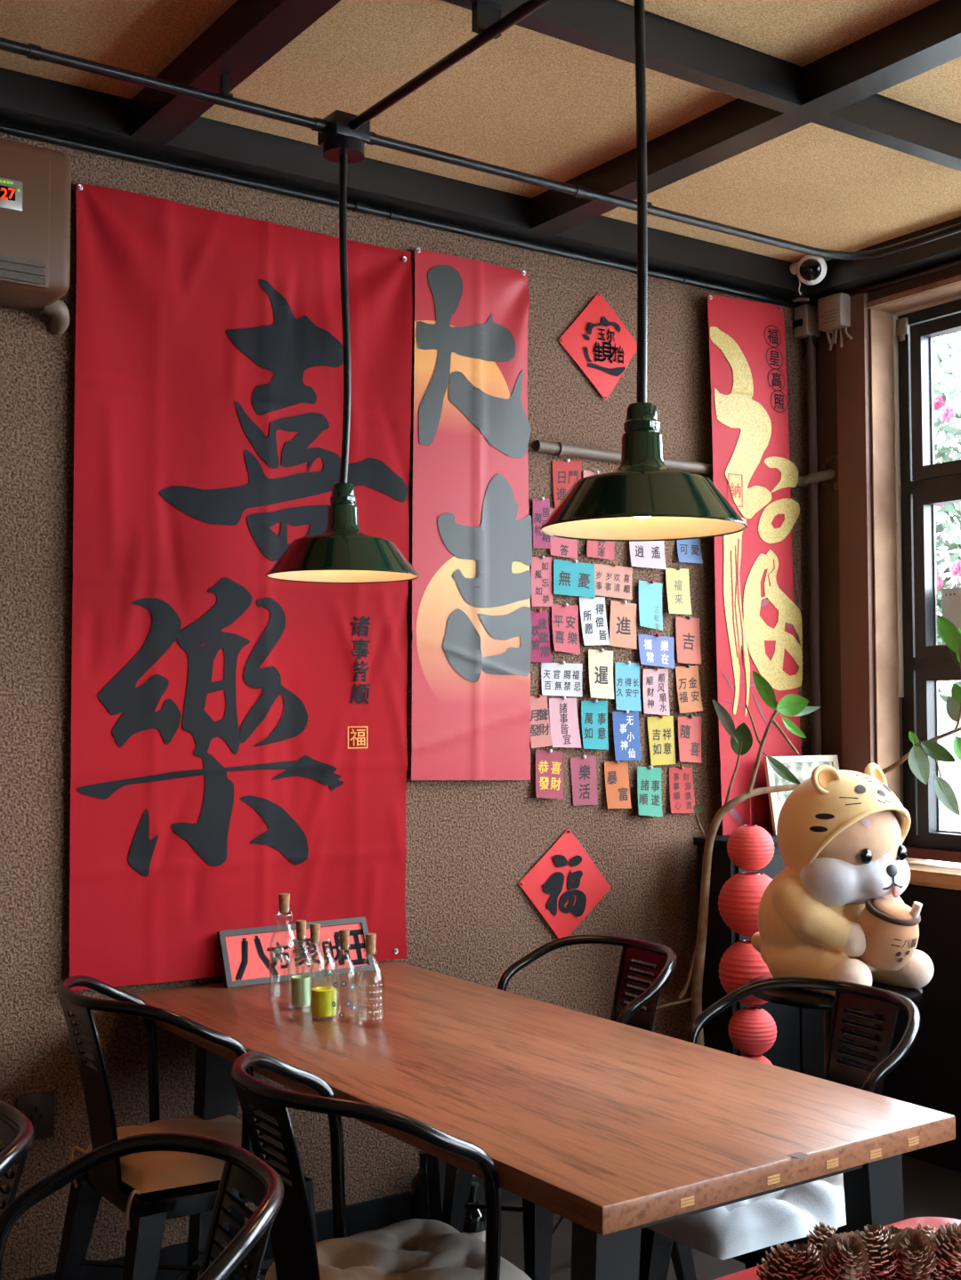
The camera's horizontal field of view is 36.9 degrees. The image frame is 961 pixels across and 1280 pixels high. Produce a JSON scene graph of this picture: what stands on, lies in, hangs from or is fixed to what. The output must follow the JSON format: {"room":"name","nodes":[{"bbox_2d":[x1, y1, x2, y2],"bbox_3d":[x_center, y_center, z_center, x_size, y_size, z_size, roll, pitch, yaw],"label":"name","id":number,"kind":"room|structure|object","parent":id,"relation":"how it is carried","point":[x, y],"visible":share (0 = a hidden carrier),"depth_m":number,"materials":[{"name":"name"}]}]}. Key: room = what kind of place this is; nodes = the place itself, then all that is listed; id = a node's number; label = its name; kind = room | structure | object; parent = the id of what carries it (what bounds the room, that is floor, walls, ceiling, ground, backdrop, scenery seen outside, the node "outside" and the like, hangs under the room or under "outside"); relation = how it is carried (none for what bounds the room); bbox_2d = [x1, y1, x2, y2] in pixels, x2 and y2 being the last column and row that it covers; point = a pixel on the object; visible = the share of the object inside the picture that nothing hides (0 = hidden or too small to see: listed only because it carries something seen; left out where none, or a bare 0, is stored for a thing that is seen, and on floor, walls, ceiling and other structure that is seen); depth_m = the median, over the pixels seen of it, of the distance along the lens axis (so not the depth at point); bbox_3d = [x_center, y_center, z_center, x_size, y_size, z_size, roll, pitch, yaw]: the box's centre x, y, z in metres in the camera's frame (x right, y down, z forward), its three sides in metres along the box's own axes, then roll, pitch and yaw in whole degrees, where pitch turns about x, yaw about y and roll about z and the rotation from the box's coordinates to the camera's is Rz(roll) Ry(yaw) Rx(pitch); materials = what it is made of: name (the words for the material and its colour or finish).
{"room":"restaurant dining area","nodes":[
{"label":"restaurant dining area","id":0,"kind":"room"},
{"bbox_2d":[0,132,811,1279],"bbox_3d":[-1.118,0.133,3.676,5.950,3.025,0.200,2,-3,-35],"label":"wall","id":1,"kind":"structure","parent":0,"point":[470,844],"depth_m":4.20,"materials":[{"name":"brown paint"}]},
{"bbox_2d":[15,1090,55,1140],"bbox_3d":[-1.087,1.163,3.519,0.095,0.112,0.012,2,-3,-35],"label":"wall socket","id":2,"kind":"object","parent":1,"relation":"attached to","point":[39,1107],"visible":0.8,"depth_m":3.52,"materials":[{"name":"black"}]},
{"bbox_2d":[0,137,71,335],"bbox_3d":[-1.350,-0.979,3.303,0.893,0.397,0.246,2,-3,-35],"label":"air conditioner","id":3,"kind":"object","parent":1,"relation":"attached to","point":[36,181],"visible":1,"depth_m":3.39,"materials":[{"name":"brown"}]},
{"bbox_2d":[129,0,340,144],"bbox_3d":[0.932,-1.449,1.116,0.095,0.105,6.260,2,-3,-35],"label":"trim","id":4,"kind":"structure","parent":1,"relation":"attached to","point":[249,33],"depth_m":3.26,"materials":[{"name":"black paint"}]},
{"bbox_2d":[69,182,412,990],"bbox_3d":[-0.610,-0.126,3.893,1.004,2.049,0.041,2,-3,-35],"label":"banner","id":5,"kind":"object","parent":1,"relation":"attached to","point":[238,742],"visible":0.94,"depth_m":3.84,"materials":[{"name":"red fabric"}]},
{"bbox_2d":[21,1175,522,1279],"bbox_3d":[-1.156,1.592,3.450,5.700,0.090,0.015,2,-3,-35],"label":"baseboard","id":6,"kind":"structure","parent":1,"relation":"attached to","point":[374,1214],"depth_m":3.98,"materials":[{"name":"black paint"}]},
{"bbox_2d":[0,67,820,303],"bbox_3d":[-1.139,-1.334,3.547,5.700,0.105,0.100,2,-3,-35],"label":"ceiling beam","id":7,"kind":"structure","parent":1,"relation":"attached to","point":[28,101],"depth_m":4.07,"materials":[{"name":"black metal"}]},
{"bbox_2d":[410,247,531,780],"bbox_3d":[-0.020,-0.362,4.302,0.441,1.570,0.020,2,-3,-36],"label":"banner","id":8,"kind":"object","parent":1,"relation":"attached to","point":[471,530],"visible":1,"depth_m":4.29,"materials":[{"name":"fabric"}]},
{"bbox_2d":[0,122,960,307],"bbox_3d":[0.677,-1.373,1.217,6.033,0.028,6.722,2,-3,-35],"label":"conduit","id":9,"kind":"object","parent":1,"relation":"attached to","point":[356,206],"visible":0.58,"depth_m":4.22,"materials":[{"name":"black metal"}]},
{"bbox_2d":[531,555,553,606],"bbox_3d":[0.189,-0.182,4.462,0.086,0.161,0.022,2,-3,-35],"label":"card","id":10,"kind":"object","parent":1,"relation":"attached to","point":[541,567],"visible":1,"depth_m":4.46,"materials":[{"name":"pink paper"}]},
{"bbox_2d":[535,748,563,798],"bbox_3d":[0.210,0.414,4.447,0.111,0.155,0.024,2,-3,-35],"label":"card","id":11,"kind":"object","parent":1,"relation":"attached to","point":[549,762],"visible":1,"depth_m":4.44,"materials":[{"name":"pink paper"}]},
{"bbox_2d":[540,660,582,696],"bbox_3d":[0.256,0.121,4.497,0.166,0.112,0.017,2,-3,-35],"label":"card","id":12,"kind":"object","parent":1,"relation":"attached to","point":[557,679],"visible":1,"depth_m":4.50,"materials":[{"name":"grey paper"}]},
{"bbox_2d":[518,828,610,938],"bbox_3d":[0.267,0.760,4.471,0.364,0.351,0.013,2,-3,-35],"label":"diamond wall sign","id":13,"kind":"object","parent":1,"relation":"attached to","point":[565,885],"visible":0.9,"depth_m":4.46,"materials":[{"name":"red paper"}]},
{"bbox_2d":[548,696,581,748],"bbox_3d":[0.263,0.256,4.492,0.115,0.161,0.022,2,-3,-35],"label":"card","id":14,"kind":"object","parent":1,"relation":"attached to","point":[564,728],"visible":1,"depth_m":4.49,"materials":[{"name":"pink paper"}]},
{"bbox_2d":[551,603,579,653],"bbox_3d":[0.266,-0.036,4.508,0.109,0.159,0.022,2,-3,-37],"label":"card","id":15,"kind":"object","parent":1,"relation":"attached to","point":[564,617],"visible":1,"depth_m":4.51,"materials":[{"name":"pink paper"}]},
{"bbox_2d":[553,559,595,597],"bbox_3d":[0.293,-0.194,4.530,0.166,0.118,0.028,2,-3,-35],"label":"card","id":16,"kind":"object","parent":1,"relation":"attached to","point":[572,578],"visible":1,"depth_m":4.53,"materials":[{"name":"teal paper"}]},
{"bbox_2d":[570,755,597,805],"bbox_3d":[0.327,0.440,4.531,0.108,0.158,0.017,2,-3,-35],"label":"card","id":17,"kind":"object","parent":1,"relation":"attached to","point":[583,778],"visible":1,"depth_m":4.53,"materials":[{"name":"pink paper"}]},
{"bbox_2d":[579,596,609,645],"bbox_3d":[0.360,-0.061,4.575,0.117,0.161,0.021,2,-3,-35],"label":"card","id":18,"kind":"object","parent":1,"relation":"attached to","point":[592,610],"visible":1,"depth_m":4.57,"materials":[{"name":"grey paper"}]},
{"bbox_2d":[580,699,608,749],"bbox_3d":[0.362,0.267,4.559,0.112,0.160,0.024,2,-3,-35],"label":"card","id":19,"kind":"object","parent":1,"relation":"attached to","point":[594,712],"visible":1,"depth_m":4.56,"materials":[{"name":"teal paper"}]},
{"bbox_2d":[557,292,636,401],"bbox_3d":[0.385,-0.945,4.633,0.336,0.353,0.013,2,-3,-35],"label":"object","id":20,"kind":"object","parent":1,"relation":"attached to","point":[597,341],"visible":1,"depth_m":4.63,"materials":[{"name":"red paper"}]},
{"bbox_2d":[587,648,613,699],"bbox_3d":[0.381,0.107,4.578,0.110,0.161,0.026,2,-3,-39],"label":"card","id":21,"kind":"object","parent":1,"relation":"attached to","point":[600,661],"visible":1,"depth_m":4.58,"materials":[{"name":"beige paper"}]},
{"bbox_2d":[594,563,632,599],"bbox_3d":[0.426,-0.189,4.628,0.171,0.115,0.020,2,-3,-35],"label":"card","id":22,"kind":"object","parent":1,"relation":"attached to","point":[614,581],"visible":1,"depth_m":4.63,"materials":[{"name":"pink paper"}]},
{"bbox_2d":[603,760,631,808],"bbox_3d":[0.436,0.461,4.604,0.102,0.156,0.020,2,-3,-35],"label":"card","id":23,"kind":"object","parent":1,"relation":"attached to","point":[615,773],"visible":1,"depth_m":4.60,"materials":[{"name":"brown paper"}]},
{"bbox_2d":[609,600,636,649],"bbox_3d":[0.457,-0.050,4.639,0.117,0.157,0.026,2,-3,-35],"label":"card","id":24,"kind":"object","parent":1,"relation":"attached to","point":[623,614],"visible":1,"depth_m":4.64,"materials":[{"name":"brown paper"}]},
{"bbox_2d":[611,709,641,760],"bbox_3d":[0.469,0.305,4.630,0.116,0.163,0.026,2,-3,-35],"label":"card","id":25,"kind":"object","parent":1,"relation":"attached to","point":[625,723],"visible":1,"depth_m":4.63,"materials":[{"name":"blue paper"}]},
{"bbox_2d":[614,660,641,711],"bbox_3d":[0.472,0.148,4.640,0.104,0.162,0.026,2,-3,-35],"label":"card","id":26,"kind":"object","parent":1,"relation":"attached to","point":[626,673],"visible":1,"depth_m":4.64,"materials":[{"name":"teal paper"}]},
{"bbox_2d":[636,765,662,816],"bbox_3d":[0.544,0.491,4.672,0.115,0.167,0.029,2,-3,-38],"label":"card","id":27,"kind":"object","parent":1,"relation":"attached to","point":[648,778],"visible":1,"depth_m":4.67,"materials":[{"name":"teal paper"}]},
{"bbox_2d":[638,579,662,630],"bbox_3d":[0.554,-0.113,4.708,0.111,0.165,0.028,2,-3,-35],"label":"card","id":28,"kind":"object","parent":1,"relation":"attached to","point":[649,592],"visible":1,"depth_m":4.71,"materials":[{"name":"teal paper"}]},
{"bbox_2d":[642,667,669,715],"bbox_3d":[0.573,0.168,4.711,0.115,0.159,0.023,1,-3,-31],"label":"card","id":29,"kind":"object","parent":1,"relation":"attached to","point":[655,681],"visible":1,"depth_m":4.71,"materials":[{"name":"pink paper"}]},
{"bbox_2d":[637,633,675,668],"bbox_3d":[0.573,0.035,4.715,0.158,0.113,0.027,2,-3,-37],"label":"card","id":30,"kind":"object","parent":1,"relation":"attached to","point":[656,650],"visible":1,"depth_m":4.71,"materials":[{"name":"blue paper"}]},
{"bbox_2d":[646,715,676,765],"bbox_3d":[0.594,0.327,4.720,0.122,0.164,0.021,2,-3,-35],"label":"card","id":31,"kind":"object","parent":1,"relation":"attached to","point":[660,729],"visible":1,"depth_m":4.72,"materials":[{"name":"yellow paper"}]},
{"bbox_2d":[665,566,692,614],"bbox_3d":[0.655,-0.164,4.783,0.107,0.158,0.023,2,-3,-39],"label":"card","id":32,"kind":"object","parent":1,"relation":"attached to","point":[677,578],"visible":1,"depth_m":4.78,"materials":[{"name":"yellow paper"}]},
{"bbox_2d":[668,765,695,813],"bbox_3d":[0.664,0.494,4.760,0.109,0.156,0.021,1,-3,-32],"label":"card","id":33,"kind":"object","parent":1,"relation":"attached to","point":[680,782],"visible":1,"depth_m":4.76,"materials":[{"name":"red paper"}]},
{"bbox_2d":[532,439,834,487],"bbox_3d":[0.713,-0.589,4.781,1.256,0.057,0.124,2,-3,-35],"label":"pipe","id":34,"kind":"object","parent":1,"relation":"attached to","point":[564,449],"visible":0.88,"depth_m":4.62,"materials":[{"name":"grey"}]},
{"bbox_2d":[675,615,700,664],"bbox_3d":[0.690,0.000,4.801,0.112,0.161,0.022,2,-3,-35],"label":"card","id":35,"kind":"object","parent":1,"relation":"attached to","point":[687,629],"visible":1,"depth_m":4.80,"materials":[{"name":"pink paper"}]},
{"bbox_2d":[675,664,702,713],"bbox_3d":[0.691,0.162,4.794,0.110,0.163,0.022,2,-3,-35],"label":"card","id":36,"kind":"object","parent":1,"relation":"attached to","point":[688,695],"visible":1,"depth_m":4.79,"materials":[{"name":"brown paper"}]},
{"bbox_2d":[677,715,701,763],"bbox_3d":[0.694,0.329,4.786,0.110,0.159,0.025,2,-3,-35],"label":"card","id":37,"kind":"object","parent":1,"relation":"attached to","point":[689,727],"visible":1,"depth_m":4.78,"materials":[{"name":"red paper"}]},
{"bbox_2d":[530,0,960,234],"bbox_3d":[1.972,-1.419,1.836,0.095,0.105,6.260,2,-3,-35],"label":"ceiling beam","id":38,"kind":"structure","parent":1,"relation":"attached to","point":[928,38],"depth_m":3.60,"materials":[{"name":"black metal"}]},
{"bbox_2d":[707,294,802,835],"bbox_3d":[0.952,-0.228,4.931,0.434,1.897,0.025,2,-3,-35],"label":"banner","id":39,"kind":"object","parent":1,"relation":"attached to","point":[757,617],"visible":0.91,"depth_m":4.92,"materials":[{"name":"red fabric"}]},
{"bbox_2d":[720,569,800,835],"bbox_3d":[0.966,0.209,4.916,0.399,0.944,0.017,2,-3,-36],"label":"print","id":40,"kind":"object","parent":39,"relation":"attached to","point":[760,617],"depth_m":4.90,"materials":[{"name":"red"}]},
{"bbox_2d":[0,0,960,263],"bbox_3d":[0.689,-1.544,1.134,5.950,0.112,6.560,2,-3,-35],"label":"ceiling","id":41,"kind":"structure","parent":0,"point":[526,100],"depth_m":3.64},
{"bbox_2d":[348,0,550,129],"bbox_3d":[1.332,-1.363,1.083,0.060,0.072,5.756,2,-3,-35],"label":"conduit","id":42,"kind":"object","parent":41,"relation":"attached to","point":[487,22],"visible":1,"depth_m":3.01,"materials":[{"name":"black metal"}]},
{"bbox_3d":[0.284,-1.252,2.590,0.100,0.088,0.102,2,-3,-35],"label":"box","id":43,"kind":"object","parent":42,"relation":"attached to","visible":0},
{"bbox_2d":[539,0,747,541],"bbox_3d":[0.284,-0.702,2.566,0.364,1.016,0.364,-2,-3,36],"label":"pendant lamp","id":44,"kind":"object","parent":43,"relation":"hanging from","point":[642,500],"visible":1,"depth_m":2.53,"materials":[{"name":"green metal"}]},
{"bbox_2d":[243,1154,960,1279],"bbox_3d":[0.697,1.572,0.994,5.950,0.100,6.560,2,-3,-35],"label":"floor","id":45,"kind":"structure","parent":0,"point":[929,1189],"depth_m":4.15,"materials":[{"name":"tile"}]},
{"bbox_2d":[0,1100,34,1214],"bbox_3d":[-0.905,1.138,2.024,0.513,0.867,0.557,2,-3,-35],"label":"armchair","id":46,"kind":"object","parent":45,"relation":"on","point":[17,1131],"visible":0.94,"depth_m":2.10,"materials":[{"name":"black"}]},
{"bbox_2d":[0,1132,284,1279],"bbox_3d":[-0.513,1.127,1.803,0.513,0.867,0.557,1,-3,-30],"label":"armchair","id":47,"kind":"object","parent":45,"relation":"on","point":[244,1171],"visible":1,"depth_m":1.98,"materials":[{"name":"black"}]},
{"bbox_2d":[54,974,317,1279],"bbox_3d":[-0.673,1.191,3.209,0.513,0.867,0.557,2,-3,-35],"label":"armchair","id":48,"kind":"object","parent":45,"relation":"on","point":[148,1212],"visible":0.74,"depth_m":3.08,"materials":[{"name":"black metal"}]},
{"bbox_2d":[70,1114,282,1230],"bbox_3d":[-0.666,1.164,3.216,0.390,0.130,0.370,2,-3,-35],"label":"seat cushion","id":49,"kind":"object","parent":48,"relation":"on","point":[152,1171],"visible":0.56,"depth_m":3.08,"materials":[{"name":"brown fabric"}]},
{"bbox_2d":[230,1051,500,1279],"bbox_3d":[-0.162,1.157,2.471,0.513,0.867,0.557,2,-3,-35],"label":"armchair","id":50,"kind":"object","parent":45,"relation":"on","point":[292,1233],"visible":0.84,"depth_m":2.33,"materials":[{"name":"black"}]},
{"bbox_2d":[257,1218,531,1279],"bbox_3d":[-0.145,1.123,2.472,0.402,0.143,0.380,2,-3,-35],"label":"seat cushion","id":51,"kind":"object","parent":50,"relation":"on","point":[414,1249],"visible":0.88,"depth_m":2.52,"materials":[{"name":"beige fabric"}]},
{"bbox_2d":[131,961,955,1279],"bbox_3d":[-0.028,1.242,3.080,0.809,0.750,1.893,2,-3,-35],"label":"dining table","id":52,"kind":"object","parent":45,"relation":"on","point":[615,1130],"visible":0.89,"depth_m":2.68,"materials":[{"name":"brown wood"}]},
{"bbox_2d":[217,916,375,988],"bbox_3d":[-0.490,0.836,3.871,0.440,0.144,0.070,2,-3,-35],"label":"sign","id":53,"kind":"object","parent":52,"relation":"on","point":[245,953],"visible":0.84,"depth_m":3.85,"materials":[{"name":"black"}]},
{"bbox_2d":[441,933,696,1279],"bbox_3d":[0.222,1.206,3.580,0.513,0.867,0.557,1,-3,-31],"label":"armchair","id":54,"kind":"object","parent":45,"relation":"on","point":[538,1229],"visible":0.41,"depth_m":3.60,"materials":[{"name":"black metal"}]},
{"bbox_2d":[692,831,854,1078],"bbox_3d":[0.985,1.153,4.771,0.591,1.015,0.173,2,-3,-35],"label":"base cabinet","id":55,"kind":"object","parent":45,"relation":"on","point":[798,1046],"visible":0.09,"depth_m":4.64,"materials":[{"name":"black paint"}]},
{"bbox_2d":[763,755,838,835],"bbox_3d":[1.098,0.522,4.865,0.303,0.260,0.064,1,-3,-27],"label":"photo frame","id":56,"kind":"object","parent":55,"relation":"on","point":[801,767],"visible":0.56,"depth_m":4.85,"materials":[{"name":"beige"}]},
{"bbox_2d":[772,761,832,814],"bbox_3d":[1.097,0.522,4.866,0.259,0.218,0.007,1,-14,-27],"label":"print","id":57,"kind":"object","parent":56,"relation":"attached to","point":[801,770],"depth_m":4.86},
{"bbox_2d":[638,976,920,1279],"bbox_3d":[0.632,1.177,2.977,0.513,0.867,0.557,1,-3,-31],"label":"armchair","id":58,"kind":"object","parent":45,"relation":"on","point":[656,1248],"visible":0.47,"depth_m":3.08,"materials":[{"name":"black"}]},
{"bbox_2d":[646,1173,845,1259],"bbox_3d":[0.518,1.104,2.911,0.475,0.091,0.412,2,-3,-35],"label":"seat cushion","id":59,"kind":"object","parent":58,"relation":"on","point":[750,1225],"visible":0.41,"depth_m":2.72,"materials":[{"name":"white fabric"}]},
{"bbox_2d":[655,614,960,1046],"bbox_3d":[1.024,0.801,4.355,1.031,1.740,0.259,-1,-3,10],"label":"potted tree","id":60,"kind":"object","parent":45,"relation":"on","point":[791,704],"visible":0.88,"depth_m":4.39,"materials":[{"name":"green plant"}]},
{"bbox_2d":[748,796,753,1055],"bbox_3d":[0.829,0.902,4.414,0.003,0.858,0.004,2,-3,-35],"label":"string","id":61,"kind":"object","parent":60,"relation":"hanging from","point":[750,797],"visible":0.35,"depth_m":4.43,"materials":[{"name":"red fabric"}]},
{"bbox_2d":[717,871,772,935],"bbox_3d":[0.829,0.808,4.418,0.202,0.188,0.202,2,-3,-35],"label":"paper lantern","id":62,"kind":"object","parent":61,"relation":"hanging from","point":[739,897],"visible":0.7,"depth_m":4.35,"materials":[{"name":"red paper"}]},
{"bbox_2d":[726,824,773,870],"bbox_3d":[0.829,0.637,4.426,0.144,0.136,0.144,2,-3,-35],"label":"paper lantern","id":63,"kind":"object","parent":61,"relation":"hanging from","point":[749,848],"visible":1,"depth_m":4.38,"materials":[{"name":"red paper"}]},
{"bbox_2d":[740,1054,772,1064],"bbox_3d":[0.830,1.331,4.394,0.142,0.133,0.142,2,-3,-35],"label":"paper lantern","id":64,"kind":"object","parent":61,"relation":"hanging from","point":[759,1058],"visible":0.21,"depth_m":4.38,"materials":[{"name":"red paper"}]},
{"bbox_2d":[727,1006,776,1054],"bbox_3d":[0.830,1.192,4.401,0.147,0.138,0.147,2,-3,-35],"label":"paper lantern","id":65,"kind":"object","parent":64,"relation":"on","point":[752,1031],"visible":1,"depth_m":4.35,"materials":[{"name":"red paper"}]},
{"bbox_2d":[718,939,770,1005],"bbox_3d":[0.830,1.015,4.409,0.202,0.188,0.202,2,-3,-35],"label":"paper lantern","id":66,"kind":"object","parent":65,"relation":"on","point":[740,963],"visible":0.58,"depth_m":4.34,"materials":[{"name":"red paper"}]},
{"bbox_2d":[805,336,821,755],"bbox_3d":[1.181,0.303,5.079,0.034,2.800,0.034,2,-3,-35],"label":"pipe","id":67,"kind":"object","parent":45,"relation":"on","point":[810,348],"visible":0.63,"depth_m":5.09,"materials":[{"name":"brown paint"}]},
{"bbox_2d":[748,973,923,1067],"bbox_3d":[0.959,1.291,3.884,0.460,0.720,0.460,2,-3,-35],"label":"round stool","id":68,"kind":"object","parent":45,"relation":"on","point":[793,997],"visible":0.16,"depth_m":3.78,"materials":[{"name":"black metal"}]},
{"bbox_2d":[750,763,933,996],"bbox_3d":[0.961,0.634,3.908,0.404,0.594,0.537,2,-3,-35],"label":"dog figurine","id":69,"kind":"object","parent":68,"relation":"on","point":[835,909],"visible":0.97,"depth_m":3.76,"materials":[{"name":"brown"}]},
{"bbox_2d":[776,770,909,873],"bbox_3d":[0.973,0.521,3.894,0.342,0.340,0.343,2,-3,-35],"label":"hood","id":70,"kind":"object","parent":69,"relation":"attached to","point":[833,821],"depth_m":3.77,"materials":[{"name":"beige plastic"}]},
{"bbox_2d":[856,897,922,971],"bbox_3d":[1.058,0.765,3.747,0.160,0.184,0.180,2,-3,-35],"label":"drink cup","id":71,"kind":"object","parent":69,"relation":"on","point":[888,930],"depth_m":3.70,"materials":[{"name":"beige"}]},
{"bbox_2d":[713,1216,960,1279],"bbox_3d":[0.556,1.170,1.506,0.800,0.750,0.800,2,-3,-35],"label":"table","id":72,"kind":"object","parent":45,"relation":"on","point":[749,1274],"visible":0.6,"depth_m":2.01,"materials":[{"name":"red paint"}]},
{"bbox_2d":[755,1240,801,1279],"bbox_3d":[0.366,0.770,1.761,0.055,0.067,0.055,1,-3,-24],"label":"pine cone","id":73,"kind":"object","parent":72,"relation":"on","point":[777,1264],"visible":0.98,"depth_m":1.75,"materials":[{"name":"beige plant"}]},
{"bbox_2d":[857,1273,874,1279],"bbox_3d":[0.453,0.772,1.764,0.057,0.068,0.061,-2,-3,42],"label":"pine cone","id":74,"kind":"object","parent":72,"relation":"on","point":[867,1276],"visible":0.03,"depth_m":1.74,"materials":[{"name":"beige plant"}]},
{"bbox_2d":[818,1231,869,1279],"bbox_3d":[0.434,0.737,1.720,0.062,0.065,0.060,-2,-3,40],"label":"pine cone","id":75,"kind":"object","parent":74,"relation":"on","point":[842,1256],"visible":1,"depth_m":1.71,"materials":[{"name":"beige plant"}]},
{"bbox_2d":[865,1271,905,1279],"bbox_3d":[0.497,0.772,1.758,0.054,0.060,0.054,-2,-3,37],"label":"pine cone","id":76,"kind":"object","parent":72,"relation":"on","point":[896,1276],"visible":0.23,"depth_m":1.75,"materials":[{"name":"beige plant"}]},
{"bbox_2d":[859,1223,898,1278],"bbox_3d":[0.479,0.735,1.740,0.053,0.060,0.055,0,-3,-4],"label":"pine cone","id":77,"kind":"object","parent":76,"relation":"on","point":[875,1239],"visible":0.86,"depth_m":1.73,"materials":[{"name":"beige plant"}]},
{"bbox_2d":[899,1251,949,1279],"bbox_3d":[0.538,0.772,1.758,0.059,0.068,0.064,1,-3,-16],"label":"pine cone","id":78,"kind":"object","parent":72,"relation":"on","point":[935,1275],"visible":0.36,"depth_m":1.74,"materials":[{"name":"beige plant"}]},
{"bbox_2d":[887,1227,937,1279],"bbox_3d":[0.520,0.739,1.734,0.057,0.066,0.065,0,-3,0],"label":"pine cone","id":79,"kind":"object","parent":78,"relation":"on","point":[916,1258],"visible":0.95,"depth_m":1.72,"materials":[{"name":"beige plant"}]},
{"bbox_2d":[946,1259,960,1279],"bbox_3d":[0.583,0.772,1.759,0.058,0.063,0.056,-1,-3,12],"label":"pine cone","id":80,"kind":"object","parent":72,"relation":"on","point":[956,1275],"visible":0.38,"depth_m":1.74,"materials":[{"name":"beige plant"}]},
{"bbox_2d":[928,1222,960,1275],"bbox_3d":[0.568,0.737,1.748,0.056,0.064,0.055,-1,-3,21],"label":"pine cone","id":81,"kind":"object","parent":80,"relation":"on","point":[947,1254],"visible":0.88,"depth_m":1.74,"materials":[{"name":"beige plant"}]},
{"bbox_2d":[815,265,960,1070],"bbox_3d":[3.092,0.074,2.603,0.250,3.025,6.360,2,-3,-35],"label":"window casing","id":82,"kind":"structure","parent":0,"point":[825,359],"depth_m":5.08,"materials":[{"name":"brown paint"}]},
{"bbox_2d":[441,0,960,171],"bbox_3d":[0.214,-1.429,1.508,5.600,0.105,2.722,2,-3,-35],"label":"ceiling beam","id":83,"kind":"structure","parent":82,"relation":"attached to","point":[672,48],"depth_m":3.34,"materials":[{"name":"black metal"}]},
{"bbox_2d":[817,292,852,350],"bbox_3d":[1.246,-1.109,5.034,0.075,0.182,0.117,2,-3,-35],"label":"junction box","id":84,"kind":"object","parent":82,"relation":"attached to","point":[833,310],"visible":1,"depth_m":5.01,"materials":[{"name":"beige plastic"}]},
{"bbox_2d":[836,285,875,773],"bbox_3d":[1.294,-0.212,4.972,0.025,2.020,0.125,2,-3,-35],"label":"trim","id":85,"kind":"structure","parent":82,"relation":"attached to","point":[852,359],"depth_m":4.96,"materials":[{"name":"brown paint"}]},
{"bbox_2d":[807,216,960,297],"bbox_3d":[2.973,-1.388,2.529,0.100,0.110,6.260,2,-3,-35],"label":"trim","id":86,"kind":"structure","parent":82,"relation":"attached to","point":[841,276],"depth_m":4.79,"materials":[{"name":"black paint"}]},
{"bbox_2d":[865,274,960,800],"bbox_3d":[3.053,-0.310,2.543,0.126,1.928,5.876,2,-3,-35],"label":"trim","id":87,"kind":"structure","parent":82,"relation":"attached to","point":[881,310],"depth_m":4.95,"materials":[{"name":"beige paint"}]},
{"bbox_2d":[874,884,960,1172],"bbox_3d":[3.063,1.137,2.356,0.030,0.880,6.070,2,-3,-35],"label":"trim","id":88,"kind":"structure","parent":82,"relation":"attached to","point":[929,1076],"depth_m":4.63,"materials":[{"name":"black paint"}]},
{"bbox_2d":[895,298,960,862],"bbox_3d":[2.221,-0.248,3.920,0.100,1.881,2.650,2,-3,-35],"label":"window","id":89,"kind":"structure","parent":82,"relation":"in","point":[925,485],"depth_m":4.93,"materials":[{"name":"black metal"}]},
{"bbox_2d":[906,861,960,890],"bbox_3d":[2.176,0.735,3.830,0.230,0.050,2.670,2,-3,-35],"label":"windowsill","id":90,"kind":"object","parent":82,"relation":"attached to","point":[921,873],"visible":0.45,"depth_m":4.68,"materials":[{"name":"brown wood"}]},
{"bbox_3d":[-1.835,-0.062,-0.685,0.200,3.025,6.560,2,-3,-35],"label":"wall","id":91,"kind":"structure","parent":0,"visible":0},
{"bbox_2d":[0,37,960,259],"bbox_3d":[0.640,-1.379,0.640,5.314,0.076,5.816,2,-3,-35],"label":"conduit","id":92,"kind":"object","parent":91,"relation":"attached to","point":[224,98],"visible":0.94,"depth_m":3.61,"materials":[{"name":"black metal"}]},
{"bbox_2d":[265,154,418,583],"bbox_3d":[-0.328,-0.659,3.452,0.364,1.020,0.364,1,-3,-15],"label":"pendant lamp","id":93,"kind":"object","parent":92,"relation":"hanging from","point":[342,553],"visible":1,"depth_m":3.41,"materials":[{"name":"green metal"}]},
{"bbox_2d":[317,109,370,163],"bbox_3d":[-0.329,-1.211,3.476,0.100,0.088,0.102,2,-3,-35],"label":"box","id":94,"kind":"object","parent":92,"relation":"attached to","point":[340,139],"visible":0.91,"depth_m":3.44,"materials":[{"name":"black metal"}]},
{"label":"outside","id":95,"kind":"structure","parent":0,"visible":0},
{"bbox_3d":[7.717,1.926,6.478,11.850,0.150,26.000,2,-3,-35],"label":"ground","id":96,"kind":"structure","parent":95,"visible":0},
{"bbox_2d":[925,330,960,861],"bbox_3d":[1.819,-0.087,6.052,1.885,3.868,2.002,-1,-3,8],"label":"flowering bush","id":97,"kind":"object","parent":96,"relation":"on","point":[944,412],"visible":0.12,"depth_m":5.88,"materials":[{"name":"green plant"}]},
{"bbox_2d":[937,680,960,779],"bbox_3d":[2.578,0.972,7.221,0.300,1.850,6.000,2,-3,-35],"label":"wall","id":98,"kind":"structure","parent":96,"relation":"on","point":[952,770],"depth_m":7.29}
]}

